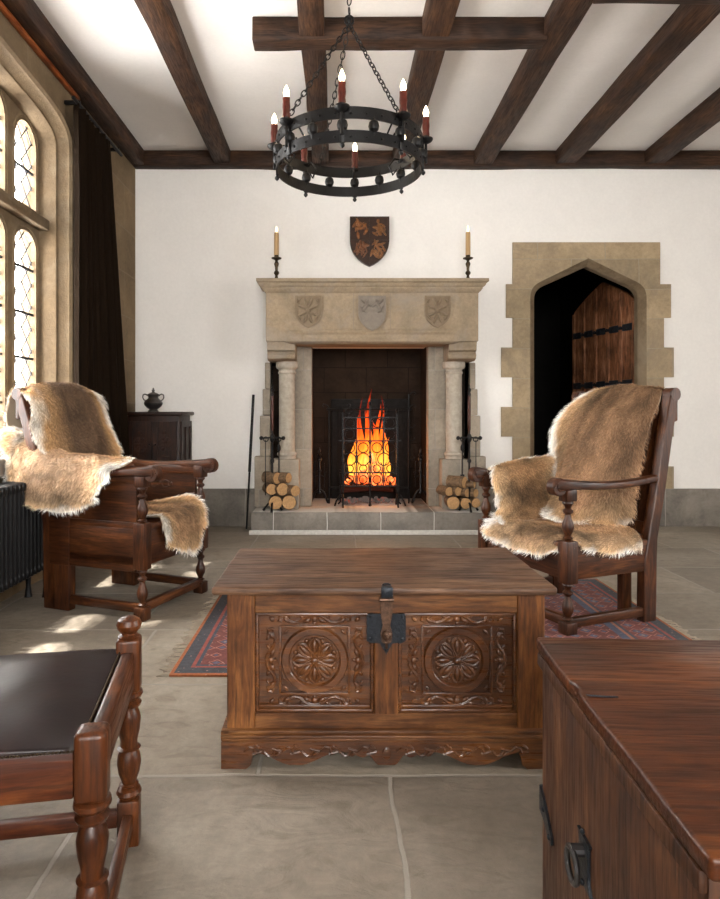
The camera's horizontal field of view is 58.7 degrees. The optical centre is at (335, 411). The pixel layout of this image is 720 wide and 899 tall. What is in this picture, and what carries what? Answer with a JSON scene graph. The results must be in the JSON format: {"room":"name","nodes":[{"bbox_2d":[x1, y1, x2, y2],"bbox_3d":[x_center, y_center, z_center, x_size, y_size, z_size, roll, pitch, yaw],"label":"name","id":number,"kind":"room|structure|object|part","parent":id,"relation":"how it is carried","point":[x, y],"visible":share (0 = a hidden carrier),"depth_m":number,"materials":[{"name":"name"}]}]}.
{"room":"traditional dwelling","nodes":[
{"label":"traditional dwelling","id":0,"kind":"room"},
{"bbox_2d":[0,11,134,601],"bbox_3d":[-2.000,-0.660,1.550,0.300,3.420,8.900,0,0,0],"label":"wall","id":1,"kind":"structure","parent":0,"point":[123,171],"depth_m":5.55,"materials":[{"name":"stone"}]},
{"bbox_2d":[0,0,79,99],"bbox_3d":[-1.833,-2.220,0.975,0.035,0.030,7.150,0,0,0],"label":"trim","id":2,"kind":"structure","parent":1,"relation":"attached to","point":[3,8],"depth_m":3.89,"materials":[{"name":"brown wood"}]},
{"bbox_2d":[0,30,122,476],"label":"window","id":3,"kind":"structure","parent":1,"relation":"in","point":[41,221],"depth_m":4.37,"materials":[{"name":"stone"}]},
{"bbox_3d":[-1.965,0.300,3.340,0.370,0.100,2.340,0,0,0],"label":"sill","id":4,"kind":"part","parent":3,"relation":"part of","materials":[{"name":"stone"}]},
{"bbox_3d":[-1.794,-2.101,4.740,0.111,0.037,0.960,0,0,0],"label":"curtain rail","id":5,"kind":"part","parent":3,"relation":"part of","materials":[{"name":"black metal"}]},
{"bbox_2d":[73,103,129,457],"bbox_3d":[-1.725,-0.522,4.712,0.160,3.095,0.838,0,0,7],"label":"curtain","id":6,"kind":"object","parent":3,"relation":"hanging from","point":[99,367],"visible":0.71,"depth_m":4.62,"materials":[{"name":"fabric"}]},
{"bbox_2d":[1,0,143,164],"bbox_3d":[-1.792,-2.299,1.595,0.134,0.143,8.393,0,0,0],"label":"trim","id":7,"kind":"structure","parent":1,"relation":"attached to","point":[27,13],"depth_m":4.29,"materials":[{"name":"brown wood"}]},
{"bbox_2d":[0,526,719,898],"bbox_3d":[1.375,1.100,3.050,7.050,0.100,11.900,0,0,0],"label":"floor","id":8,"kind":"structure","parent":0,"point":[438,825],"depth_m":1.73,"materials":[{"name":"grey stone"}]},
{"bbox_2d":[0,481,43,597],"bbox_3d":[-1.700,0.710,2.831,0.144,0.680,1.738,0,0,0],"label":"radiator","id":9,"kind":"object","parent":8,"relation":"on","point":[21,529],"visible":0.72,"depth_m":3.31,"materials":[{"name":"black metal"}]},
{"bbox_2d":[0,615,142,898],"bbox_3d":[-0.715,0.777,1.306,0.566,0.558,0.511,0,0,-10],"label":"chair","id":10,"kind":"object","parent":8,"relation":"on","point":[63,715],"visible":1,"depth_m":1.24,"materials":[{"name":"brown wood"}]},
{"bbox_3d":[-0.676,0.629,1.084,0.444,0.083,0.030,0,0,-10],"label":"rail","id":11,"kind":"part","parent":10,"relation":"part of","materials":[{"name":"brown wood"}]},
{"bbox_3d":[-0.727,0.570,1.304,0.500,0.032,0.485,0,0,-10],"label":"seat","id":12,"kind":"part","parent":10,"relation":"part of","materials":[{"name":"leather"}]},
{"bbox_3d":[-0.430,0.806,1.130,0.066,0.500,0.066,0,0,-10],"label":"leg","id":13,"kind":"part","parent":10,"relation":"part of","materials":[{"name":"brown wood"}]},
{"bbox_3d":[-0.468,0.625,1.349,0.030,0.093,0.391,0,0,-10],"label":"rail","id":14,"kind":"part","parent":10,"relation":"part of","materials":[{"name":"brown wood"}]},
{"bbox_3d":[-0.507,0.777,1.568,0.066,0.558,0.066,0,0,-10],"label":"leg","id":15,"kind":"part","parent":10,"relation":"part of","materials":[{"name":"brown wood"}]},
{"bbox_2d":[11,388,218,621],"bbox_3d":[-1.229,0.458,3.613,0.957,1.183,0.628,0,0,21],"label":"armchair","id":16,"kind":"object","parent":8,"relation":"on","point":[110,535],"visible":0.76,"depth_m":3.36,"materials":[{"name":"brown wood"}]},
{"bbox_2d":[0,381,133,517],"bbox_3d":[-1.344,0.186,3.658,0.897,0.745,0.776,0,0,19],"label":"fur hide","id":17,"kind":"object","parent":16,"relation":"on","point":[76,454],"visible":0.93,"depth_m":3.47,"materials":[{"name":"brown fur"}]},
{"bbox_3d":[-1.278,0.560,3.348,0.580,0.500,0.058,0,0,21],"label":"panel","id":18,"kind":"part","parent":16,"relation":"part of","materials":[{"name":"brown wood"}]},
{"bbox_3d":[-1.250,0.685,3.337,0.580,0.190,0.036,0,0,21],"label":"rail","id":19,"kind":"part","parent":16,"relation":"part of","materials":[{"name":"brown wood"}]},
{"bbox_3d":[-1.236,0.309,3.323,0.763,0.083,0.080,0,0,21],"label":"arm","id":20,"kind":"part","parent":16,"relation":"part of","materials":[{"name":"brown wood"}]},
{"bbox_3d":[-0.979,0.680,3.234,0.066,0.740,0.066,0,0,21],"label":"leg","id":21,"kind":"part","parent":16,"relation":"part of","materials":[{"name":"brown wood"}]},
{"bbox_3d":[-1.089,0.560,3.843,0.580,0.500,0.058,0,0,21],"label":"panel","id":22,"kind":"part","parent":16,"relation":"part of","materials":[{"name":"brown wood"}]},
{"bbox_3d":[-0.888,0.685,3.483,0.036,0.190,0.490,0,0,21],"label":"seat rail","id":23,"kind":"part","parent":16,"relation":"part of","materials":[{"name":"brown wood"}]},
{"bbox_2d":[138,492,209,557],"bbox_3d":[-1.058,0.635,3.557,0.605,0.362,0.469,0,0,21],"label":"fur hide","id":24,"kind":"object","parent":16,"relation":"on","point":[183,519],"visible":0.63,"depth_m":3.49,"materials":[{"name":"brown fur"}]},
{"bbox_3d":[-1.041,0.309,3.835,0.763,0.083,0.080,0,0,21],"label":"arm","id":25,"kind":"part","parent":16,"relation":"part of","materials":[{"name":"brown wood"}]},
{"bbox_3d":[-0.789,0.680,3.729,0.066,0.740,0.066,0,0,21],"label":"leg","id":26,"kind":"part","parent":16,"relation":"part of","materials":[{"name":"brown wood"}]},
{"bbox_2d":[127,412,193,460],"bbox_3d":[-1.550,0.524,5.603,0.520,1.052,0.454,0,0,0],"label":"base cabinet","id":27,"kind":"object","parent":8,"relation":"on","point":[157,436],"visible":0.52,"depth_m":5.42,"materials":[{"name":"brown wood"}]},
{"bbox_3d":[-1.655,0.275,5.409,0.199,0.390,0.022,0,0,0],"label":"door","id":28,"kind":"part","parent":27,"relation":"part of","materials":[{"name":"brown wood"}]},
{"bbox_2d":[142,388,163,411],"bbox_3d":[-1.584,-0.107,5.550,0.159,0.208,0.159,0,0,45],"label":"urn","id":29,"kind":"object","parent":27,"relation":"on","point":[153,402],"visible":1,"depth_m":5.51,"materials":[{"name":"black metal"}]},
{"bbox_3d":[-1.584,-0.179,5.550,0.102,0.063,0.102,0,0,0],"label":"lid","id":30,"kind":"part","parent":29,"relation":"part of","materials":[{"name":"grey metal"}]},
{"bbox_3d":[-1.444,0.275,5.409,0.199,0.390,0.022,0,0,0],"label":"door","id":31,"kind":"part","parent":27,"relation":"part of","materials":[{"name":"brown wood"}]},
{"bbox_3d":[-1.317,0.275,5.615,0.021,0.390,0.370,0,0,0],"label":"panel","id":32,"kind":"part","parent":27,"relation":"part of","materials":[{"name":"brown wood"}]},
{"bbox_2d":[246,395,254,528],"bbox_3d":[-0.778,0.443,5.800,0.025,1.207,0.181,0,0,15],"label":"fire poker","id":33,"kind":"object","parent":8,"relation":"on","point":[253,396],"visible":1,"depth_m":5.80,"materials":[{"name":"metal"}]},
{"bbox_3d":[-0.770,0.191,5.830,0.025,0.703,0.117,0,0,15],"label":"handle","id":34,"kind":"part","parent":33,"relation":"part of","materials":[{"name":"metal"}]},
{"bbox_2d":[249,278,492,534],"bbox_3d":[0.310,-0.175,5.970,2.110,2.450,1.100,0,0,0],"label":"fireplace","id":35,"kind":"object","parent":8,"relation":"on","point":[438,315],"visible":0.94,"depth_m":5.70,"materials":[{"name":"stone"}]},
{"bbox_2d":[259,384,284,512],"bbox_3d":[-0.550,0.310,5.507,0.226,1.100,0.134,0,0,0],"label":"stand","id":36,"kind":"object","parent":35,"relation":"on","point":[272,437],"visible":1,"depth_m":5.52,"materials":[{"name":"metal"}]},
{"bbox_2d":[269,494,281,508],"bbox_3d":[-0.521,0.782,5.590,0.119,0.114,0.155,0,0,0],"label":"log","id":37,"kind":"object","parent":35,"relation":"on","point":[277,502],"visible":0.74,"depth_m":5.51,"materials":[{"name":"beige wood"}]},
{"bbox_2d":[262,483,276,494],"bbox_3d":[-0.581,0.668,5.585,0.097,0.100,0.155,0,0,-19],"label":"log","id":38,"kind":"object","parent":37,"relation":"on","point":[269,489],"visible":0.86,"depth_m":5.51,"materials":[{"name":"beige wood"}]},
{"bbox_2d":[261,471,279,483],"bbox_3d":[-0.560,0.571,5.566,0.155,0.103,0.101,0,0,41],"label":"log","id":39,"kind":"object","parent":38,"relation":"on","point":[270,477],"visible":0.94,"depth_m":5.52,"materials":[{"name":"brown wood"}]},
{"bbox_2d":[274,483,287,495],"bbox_3d":[-0.500,0.666,5.579,0.112,0.108,0.155,0,0,-29],"label":"log","id":40,"kind":"object","parent":37,"relation":"on","point":[282,487],"visible":0.76,"depth_m":5.51,"materials":[{"name":"beige wood"}]},
{"bbox_2d":[274,472,291,482],"bbox_3d":[-0.473,0.569,5.553,0.155,0.092,0.090,0,0,32],"label":"log","id":41,"kind":"object","parent":40,"relation":"on","point":[284,477],"visible":0.77,"depth_m":5.51,"materials":[{"name":"brown wood"}]},
{"bbox_2d":[272,226,281,277],"bbox_3d":[-0.521,-1.379,5.600,0.124,0.487,0.124,0,0,0],"label":"candlestick","id":42,"kind":"object","parent":35,"relation":"on","point":[276,257],"visible":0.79,"depth_m":5.58,"materials":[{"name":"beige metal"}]},
{"bbox_2d":[274,226,278,254],"bbox_3d":[-0.521,-1.497,5.600,0.044,0.252,0.044,0,0,0],"label":"candle","id":43,"kind":"object","parent":42,"relation":"on","point":[276,235],"depth_m":5.58,"materials":[{"name":"wax"}]},
{"bbox_2d":[281,495,296,509],"bbox_3d":[-0.415,0.780,5.589,0.126,0.125,0.155,0,0,-10],"label":"log","id":44,"kind":"object","parent":35,"relation":"on","point":[288,502],"visible":0.8,"depth_m":5.51,"materials":[{"name":"beige wood"}]},
{"bbox_2d":[285,484,299,495],"bbox_3d":[-0.396,0.681,5.574,0.097,0.092,0.155,0,0,-39],"label":"log","id":45,"kind":"object","parent":44,"relation":"on","point":[292,490],"visible":0.76,"depth_m":5.51,"materials":[{"name":"beige wood"}]},
{"bbox_2d":[312,447,328,502],"bbox_3d":[-0.154,0.592,5.980,0.181,0.524,0.048,0,0,0],"label":"andiron","id":46,"kind":"object","parent":35,"relation":"on","point":[319,490],"visible":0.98,"depth_m":5.97,"materials":[{"name":"metal"}]},
{"bbox_3d":[-0.154,0.545,5.980,0.048,0.430,0.048,0,0,0],"label":"post","id":47,"kind":"part","parent":46,"relation":"part of","materials":[{"name":"metal"}]},
{"bbox_2d":[340,411,395,504],"bbox_3d":[0.302,0.322,6.061,0.544,1.084,0.297,0,0,0],"label":"fire","id":48,"kind":"object","parent":35,"relation":"in","point":[363,458],"visible":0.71,"depth_m":6.05,"materials":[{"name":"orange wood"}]},
{"bbox_2d":[322,391,415,503],"bbox_3d":[0.310,0.329,6.016,0.892,1.061,0.026,0,0,0],"label":"rack","id":49,"kind":"object","parent":35,"relation":"on","point":[409,405],"visible":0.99,"depth_m":6.01,"materials":[{"name":"metal"}]},
{"bbox_2d":[338,470,400,503],"bbox_3d":[0.310,0.710,6.075,0.592,0.299,0.306,0,0,0],"label":"basket","id":50,"kind":"object","parent":35,"relation":"on","point":[340,482],"visible":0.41,"depth_m":5.93,"materials":[{"name":"metal"}]},
{"bbox_3d":[0.031,0.710,5.940,0.034,0.299,0.018,0,0,0],"label":"leg","id":51,"kind":"part","parent":50,"relation":"part of","materials":[{"name":"metal"}]},
{"bbox_2d":[334,401,405,507],"bbox_3d":[0.310,0.381,5.830,0.659,0.958,0.208,0,0,0],"label":"fire screen","id":52,"kind":"object","parent":35,"relation":"on","point":[369,479],"visible":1,"depth_m":5.83,"materials":[{"name":"metal"}]},
{"bbox_3d":[0.063,0.395,5.830,0.030,0.870,0.028,0,0,0],"label":"post","id":53,"kind":"part","parent":52,"relation":"part of","materials":[{"name":"metal"}]},
{"bbox_3d":[0.557,0.395,5.830,0.030,0.870,0.028,0,0,0],"label":"post","id":54,"kind":"part","parent":52,"relation":"part of","materials":[{"name":"metal"}]},
{"bbox_2d":[256,278,488,292],"bbox_3d":[0.310,-1.078,5.660,1.974,0.116,0.480,0,0,0],"label":"mantel shelf","id":55,"kind":"object","parent":35,"relation":"attached to","point":[267,285],"depth_m":5.45,"materials":[{"name":"stone"}]},
{"bbox_2d":[411,447,425,502],"bbox_3d":[0.790,0.592,5.980,0.181,0.524,0.048,0,0,0],"label":"andiron","id":56,"kind":"object","parent":35,"relation":"on","point":[420,490],"visible":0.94,"depth_m":5.97,"materials":[{"name":"metal"}]},
{"bbox_3d":[0.790,0.545,5.980,0.048,0.430,0.048,0,0,0],"label":"post","id":57,"kind":"part","parent":56,"relation":"part of","materials":[{"name":"metal"}]},
{"bbox_2d":[444,495,459,508],"bbox_3d":[1.011,0.784,5.590,0.114,0.109,0.155,0,0,0],"label":"log","id":58,"kind":"object","parent":35,"relation":"on","point":[452,501],"visible":0.97,"depth_m":5.51,"materials":[{"name":"beige wood"}]},
{"bbox_2d":[436,485,452,495],"bbox_3d":[0.946,0.685,5.583,0.080,0.082,0.155,0,0,-22],"label":"log","id":59,"kind":"object","parent":58,"relation":"on","point":[440,489],"visible":1,"depth_m":5.53,"materials":[{"name":"brown wood"}]},
{"bbox_2d":[445,485,461,495],"bbox_3d":[1.016,0.684,5.579,0.081,0.078,0.155,0,0,-30],"label":"log","id":60,"kind":"object","parent":58,"relation":"on","point":[457,492],"visible":0.63,"depth_m":5.51,"materials":[{"name":"beige wood"}]},
{"bbox_2d":[446,475,466,488],"bbox_3d":[1.049,0.608,5.561,0.155,0.107,0.104,0,0,38],"label":"log","id":61,"kind":"object","parent":60,"relation":"on","point":[451,481],"visible":0.96,"depth_m":5.52,"materials":[{"name":"brown wood"}]},
{"bbox_2d":[457,496,470,508],"bbox_3d":[1.111,0.788,5.589,0.098,0.095,0.155,0,0,-7],"label":"log","id":62,"kind":"object","parent":35,"relation":"on","point":[464,504],"visible":0.74,"depth_m":5.51,"materials":[{"name":"beige wood"}]},
{"bbox_2d":[455,489,468,496],"bbox_3d":[1.089,0.698,5.575,0.076,0.072,0.155,0,0,-37],"label":"log","id":63,"kind":"object","parent":62,"relation":"on","point":[464,492],"visible":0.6,"depth_m":5.51,"materials":[{"name":"brown wood"}]},
{"bbox_2d":[465,488,477,497],"bbox_3d":[1.154,0.700,5.569,0.077,0.076,0.155,0,0,-45],"label":"log","id":64,"kind":"object","parent":62,"relation":"on","point":[473,492],"visible":0.56,"depth_m":5.51,"materials":[{"name":"brown wood"}]},
{"bbox_2d":[465,480,475,487],"bbox_3d":[1.128,0.623,5.551,0.155,0.064,0.063,0,0,30],"label":"log","id":65,"kind":"object","parent":64,"relation":"on","point":[471,484],"visible":0.52,"depth_m":5.51,"materials":[{"name":"brown wood"}]},
{"bbox_2d":[463,228,472,277],"bbox_3d":[1.155,-1.382,5.600,0.124,0.492,0.124,0,0,0],"label":"candlestick","id":66,"kind":"object","parent":35,"relation":"on","point":[467,258],"visible":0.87,"depth_m":5.58,"materials":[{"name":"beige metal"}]},
{"bbox_2d":[465,228,470,255],"bbox_3d":[1.155,-1.500,5.600,0.044,0.257,0.044,0,0,0],"label":"candle","id":67,"kind":"object","parent":66,"relation":"on","point":[468,252],"depth_m":5.58,"materials":[{"name":"wax"}]},
{"bbox_2d":[456,385,481,512],"bbox_3d":[1.150,0.310,5.507,0.226,1.100,0.134,0,0,0],"label":"stand","id":68,"kind":"object","parent":35,"relation":"on","point":[469,437],"visible":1,"depth_m":5.52,"materials":[{"name":"metal"}]},
{"bbox_2d":[465,497,479,507],"bbox_3d":[1.188,0.784,5.587,0.083,0.086,0.155,0,0,-15],"label":"log","id":69,"kind":"object","parent":35,"relation":"on","point":[475,502],"visible":0.63,"depth_m":5.51,"materials":[{"name":"beige wood"}]},
{"bbox_2d":[212,548,556,768],"bbox_3d":[0.143,0.777,2.143,1.014,0.545,0.560,0,0,0],"label":"chest","id":70,"kind":"object","parent":8,"relation":"on","point":[386,655],"visible":0.98,"depth_m":1.91,"materials":[{"name":"brown wood"}]},
{"bbox_3d":[-0.064,0.747,1.915,0.354,0.297,0.027,0,0,0],"label":"carved panel","id":71,"kind":"part","parent":70,"relation":"part of","materials":[{"name":"brown wood"}]},
{"bbox_3d":[0.149,0.955,2.141,0.978,0.034,0.526,0,0,0],"label":"plinth moulding","id":72,"kind":"part","parent":70,"relation":"part of","materials":[{"name":"brown wood"}]},
{"bbox_3d":[0.143,0.524,2.144,1.014,0.027,0.556,0,0,0],"label":"lid","id":73,"kind":"part","parent":70,"relation":"part of","materials":[{"name":"brown wood"}]},
{"bbox_3d":[0.148,0.922,1.915,0.781,0.055,0.029,0,0,0],"label":"rail","id":74,"kind":"part","parent":70,"relation":"part of","materials":[{"name":"brown wood"}]},
{"bbox_3d":[0.148,0.568,1.915,0.781,0.060,0.029,0,0,0],"label":"rail","id":75,"kind":"part","parent":70,"relation":"part of","materials":[{"name":"brown wood"}]},
{"bbox_3d":[0.149,0.659,1.896,0.116,0.122,0.010,0,0,0],"label":"lock plate","id":76,"kind":"part","parent":70,"relation":"part of","materials":[{"name":"metal"}]},
{"bbox_3d":[0.361,0.747,1.915,0.353,0.297,0.027,0,0,0],"label":"carved panel","id":77,"kind":"part","parent":70,"relation":"part of","materials":[{"name":"brown wood"}]},
{"bbox_2d":[156,579,700,676],"bbox_3d":[0.483,1.045,3.264,2.417,0.009,1.466,0,0,0],"label":"rug","id":78,"kind":"object","parent":8,"relation":"on","point":[205,654],"visible":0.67,"depth_m":3.06,"materials":[{"name":"red fabric"}]},
{"bbox_2d":[468,388,680,635],"bbox_3d":[1.244,0.463,3.420,0.817,1.173,0.738,0,0,-23],"label":"armchair","id":79,"kind":"object","parent":78,"relation":"on","point":[564,568],"visible":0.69,"depth_m":3.17,"materials":[{"name":"brown wood"}]},
{"bbox_3d":[1.046,0.349,3.694,0.663,0.083,0.080,0,0,-23],"label":"arm","id":80,"kind":"part","parent":79,"relation":"part of","materials":[{"name":"brown wood"}]},
{"bbox_3d":[0.844,0.700,3.600,0.066,0.700,0.066,0,0,-23],"label":"leg","id":81,"kind":"part","parent":79,"relation":"part of","materials":[{"name":"brown wood"}]},
{"bbox_3d":[0.971,0.713,3.307,0.036,0.155,0.600,0,0,-23],"label":"seat rail","id":82,"kind":"part","parent":79,"relation":"part of","materials":[{"name":"brown wood"}]},
{"bbox_2d":[480,453,643,559],"bbox_3d":[1.132,0.476,3.325,0.606,0.501,0.733,0,0,-23],"label":"fur hide","id":83,"kind":"object","parent":79,"relation":"on","point":[520,491],"visible":0.77,"depth_m":3.37,"materials":[{"name":"brown fur"}]},
{"bbox_3d":[1.383,0.463,3.824,0.250,1.173,0.056,0,0,-23],"label":"post","id":84,"kind":"part","parent":79,"relation":"part of","materials":[{"name":"brown wood"}]},
{"bbox_3d":[1.090,0.700,3.010,0.066,0.700,0.066,0,0,-23],"label":"leg","id":85,"kind":"part","parent":79,"relation":"part of","materials":[{"name":"brown wood"}]},
{"bbox_3d":[1.299,0.349,3.087,0.663,0.083,0.080,0,0,-23],"label":"arm","id":86,"kind":"part","parent":79,"relation":"part of","materials":[{"name":"brown wood"}]},
{"bbox_2d":[539,383,674,525],"bbox_3d":[1.400,0.220,3.502,0.674,0.766,0.684,0,0,-23],"label":"fur hide","id":87,"kind":"object","parent":79,"relation":"on","point":[602,435],"visible":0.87,"depth_m":3.35,"materials":[{"name":"brown fur"}]},
{"bbox_3d":[1.321,0.713,3.106,0.500,0.155,0.036,0,0,-23],"label":"rail","id":88,"kind":"part","parent":79,"relation":"part of","materials":[{"name":"brown wood"}]},
{"bbox_3d":[1.523,0.287,3.536,0.199,0.739,0.600,0,0,-23],"label":"panel","id":89,"kind":"part","parent":79,"relation":"part of","materials":[{"name":"brown wood"}]},
{"bbox_3d":[1.629,0.463,3.234,0.250,1.173,0.056,0,0,-23],"label":"post","id":90,"kind":"part","parent":79,"relation":"part of","materials":[{"name":"brown wood"}]},
{"bbox_2d":[537,639,719,898],"bbox_3d":[0.952,0.748,0.936,1.171,0.605,0.641,0,0,2],"label":"chest","id":91,"kind":"object","parent":8,"relation":"on","point":[629,793],"visible":1,"depth_m":0.96,"materials":[{"name":"brown wood"}]},
{"bbox_3d":[0.382,0.717,1.015,0.025,0.062,0.060,0,0,2],"label":"ring handle","id":92,"kind":"part","parent":91,"relation":"part of","materials":[{"name":"grey metal"}]},
{"bbox_3d":[0.392,0.705,1.015,0.012,0.090,0.060,0,0,2],"label":"handle plate","id":93,"kind":"part","parent":91,"relation":"part of","materials":[{"name":"metal"}]},
{"bbox_2d":[35,0,719,149],"bbox_3d":[1.375,-2.420,1.625,7.050,0.100,9.050,0,0,0],"label":"ceiling","id":94,"kind":"structure","parent":0,"point":[244,85],"depth_m":4.52,"materials":[{"name":"paint"}]},
{"bbox_2d":[267,0,432,201],"bbox_3d":[0.068,-1.788,3.300,0.797,1.165,0.797,0,0,-17],"label":"chandelier","id":95,"kind":"object","parent":94,"relation":"hanging from","point":[342,111],"visible":1,"depth_m":3.15,"materials":[{"name":"metal"}]},
{"bbox_3d":[-0.322,-1.528,3.341,0.028,0.063,0.027,0,0,0],"label":"bulb","id":96,"kind":"part","parent":95,"relation":"part of","materials":[{"name":"beige glass"}]},
{"bbox_3d":[-0.237,-1.528,3.053,0.028,0.063,0.027,0,0,0],"label":"bulb","id":97,"kind":"part","parent":95,"relation":"part of","materials":[{"name":"beige glass"}]},
{"bbox_3d":[-0.094,-1.700,3.207,0.386,0.615,0.026,0,0,-30],"label":"chain","id":98,"kind":"part","parent":95,"relation":"part of","materials":[{"name":"metal"}]},
{"bbox_3d":[-0.011,-1.700,3.470,0.026,0.615,0.386,0,0,-25],"label":"chain","id":99,"kind":"part","parent":95,"relation":"part of","materials":[{"name":"metal"}]},
{"bbox_3d":[0.027,-1.528,2.910,0.028,0.063,0.027,0,0,0],"label":"bulb","id":100,"kind":"part","parent":95,"relation":"part of","materials":[{"name":"beige glass"}]},
{"bbox_3d":[0.068,-2.195,3.300,0.021,0.306,0.021,0,0,-25],"label":"hanging chain","id":101,"kind":"part","parent":95,"relation":"part of","materials":[{"name":"metal"}]},
{"bbox_3d":[0.109,-1.528,3.690,0.028,0.063,0.027,0,0,0],"label":"bulb","id":102,"kind":"part","parent":95,"relation":"part of","materials":[{"name":"beige glass"}]},
{"bbox_3d":[0.183,-1.700,3.152,0.026,0.615,0.386,0,0,-38],"label":"chain","id":103,"kind":"part","parent":95,"relation":"part of","materials":[{"name":"metal"}]},
{"bbox_3d":[0.315,-1.528,2.995,0.028,0.063,0.027,0,0,0],"label":"bulb","id":104,"kind":"part","parent":95,"relation":"part of","materials":[{"name":"beige glass"}]},
{"bbox_3d":[0.458,-1.528,3.259,0.028,0.063,0.027,0,0,0],"label":"bulb","id":105,"kind":"part","parent":95,"relation":"part of","materials":[{"name":"beige glass"}]},
{"bbox_2d":[252,16,547,50],"bbox_3d":[0.383,-2.298,3.890,1.776,0.143,0.132,0,0,0],"label":"ceiling beam","id":106,"kind":"structure","parent":94,"relation":"attached to","point":[268,32],"depth_m":3.83,"materials":[{"name":"brown wood"}]},
{"bbox_2d":[556,4,719,162],"bbox_3d":[2.080,-2.307,1.599,0.193,0.126,8.405,0,0,0],"label":"beam","id":107,"kind":"structure","parent":94,"relation":"attached to","point":[685,23],"depth_m":4.29,"materials":[{"name":"brown wood"}]},
{"bbox_2d":[645,87,719,162],"bbox_3d":[2.885,-2.308,1.597,0.190,0.124,8.405,0,0,0],"label":"beam","id":108,"kind":"structure","parent":94,"relation":"attached to","point":[706,114],"depth_m":5.18,"materials":[{"name":"brown wood"}]},
{"bbox_2d":[135,168,719,488],"bbox_3d":[1.375,-0.660,6.025,7.050,3.420,0.250,0,0,0],"label":"wall","id":109,"kind":"structure","parent":0,"point":[204,238],"depth_m":5.90,"materials":[{"name":"white paint"}]},
{"bbox_2d":[135,0,229,163],"bbox_3d":[-1.030,-2.307,1.597,0.163,0.126,8.404,0,0,0],"label":"ceiling beam","id":110,"kind":"structure","parent":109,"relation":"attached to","point":[160,17],"depth_m":4.24,"materials":[{"name":"brown wood"}]},
{"bbox_2d":[197,489,255,525],"bbox_3d":[-1.230,0.877,5.883,1.240,0.345,0.035,0,0,0],"label":"baseboard","id":111,"kind":"structure","parent":109,"relation":"attached to","point":[228,507],"depth_m":5.87,"materials":[{"name":"stone"}]},
{"bbox_2d":[297,0,328,162],"bbox_3d":[-0.138,-2.307,1.601,0.165,0.126,8.398,0,0,0],"label":"ceiling beam","id":112,"kind":"structure","parent":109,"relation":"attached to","point":[310,12],"depth_m":4.15,"materials":[{"name":"brown wood"}]},
{"bbox_2d":[350,216,388,266],"bbox_3d":[0.308,-1.562,5.874,0.360,0.455,0.044,0,0,0],"label":"shield plaque","id":113,"kind":"object","parent":109,"relation":"attached to","point":[369,235],"visible":1,"depth_m":5.86,"materials":[{"name":"brown wood"}]},
{"bbox_2d":[133,150,719,169],"bbox_3d":[1.377,-2.300,5.844,6.450,0.140,0.126,0,0,0],"label":"beam","id":114,"kind":"structure","parent":109,"relation":"attached to","point":[153,159],"depth_m":5.79,"materials":[{"name":"brown wood"}]},
{"bbox_2d":[393,0,459,160],"bbox_3d":[0.596,-2.306,1.599,0.179,0.127,8.397,0,0,0],"label":"ceiling beam","id":115,"kind":"structure","parent":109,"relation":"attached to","point":[437,17],"depth_m":4.13,"materials":[{"name":"brown wood"}]},
{"bbox_2d":[489,489,497,512],"bbox_3d":[1.415,0.877,5.883,0.370,0.345,0.035,0,0,0],"label":"trim","id":116,"kind":"structure","parent":109,"relation":"attached to","point":[491,491],"depth_m":5.87,"materials":[{"name":"stone"}]},
{"bbox_2d":[474,0,592,162],"bbox_3d":[1.335,-2.306,1.600,0.182,0.127,8.407,0,0,0],"label":"beam","id":117,"kind":"structure","parent":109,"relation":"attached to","point":[562,18],"depth_m":4.30,"materials":[{"name":"brown wood"}]},
{"bbox_2d":[501,242,673,488],"bbox_3d":[2.312,-0.255,6.016,1.585,2.610,0.268,0,0,0],"label":"door frame","id":118,"kind":"structure","parent":109,"relation":"in","point":[635,266],"depth_m":5.88,"materials":[{"name":"stone"}]},
{"bbox_3d":[2.320,-0.191,6.016,1.104,2.483,0.268,0,0,0],"label":"frame","id":119,"kind":"part","parent":118,"relation":"part of","materials":[{"name":"stone"}]},
{"bbox_2d":[572,282,633,393],"bbox_3d":[2.717,-0.150,6.549,0.097,2.360,0.944,0,0,-16],"label":"door","id":120,"kind":"structure","parent":118,"relation":"attached to","point":[603,323],"depth_m":6.54,"materials":[{"name":"brown wood"}]},
{"bbox_2d":[660,489,719,525],"bbox_3d":[3.785,0.877,5.883,1.630,0.345,0.035,0,0,0],"label":"baseboard","id":121,"kind":"structure","parent":109,"relation":"attached to","point":[681,507],"depth_m":5.87,"materials":[{"name":"stone"}]},
{"bbox_2d":[534,268,632,456],"bbox_3d":[2.250,-0.375,7.625,2.000,2.850,2.950,0,0,0],"label":"doorway","id":122,"kind":"structure","parent":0,"point":[555,303],"depth_m":9.00,"materials":[{"name":"stone"}]},
{"bbox_3d":[4.750,-0.660,1.625,0.300,3.420,9.050,0,0,0],"label":"wall","id":123,"kind":"structure","parent":0,"visible":0},
{"bbox_2d":[591,0,719,5],"bbox_3d":[3.001,-2.302,3.469,3.196,0.136,0.130,0,0,0],"label":"beam","id":124,"kind":"structure","parent":123,"relation":"attached to","point":[594,2],"depth_m":3.50,"materials":[{"name":"brown wood"}]}
]}

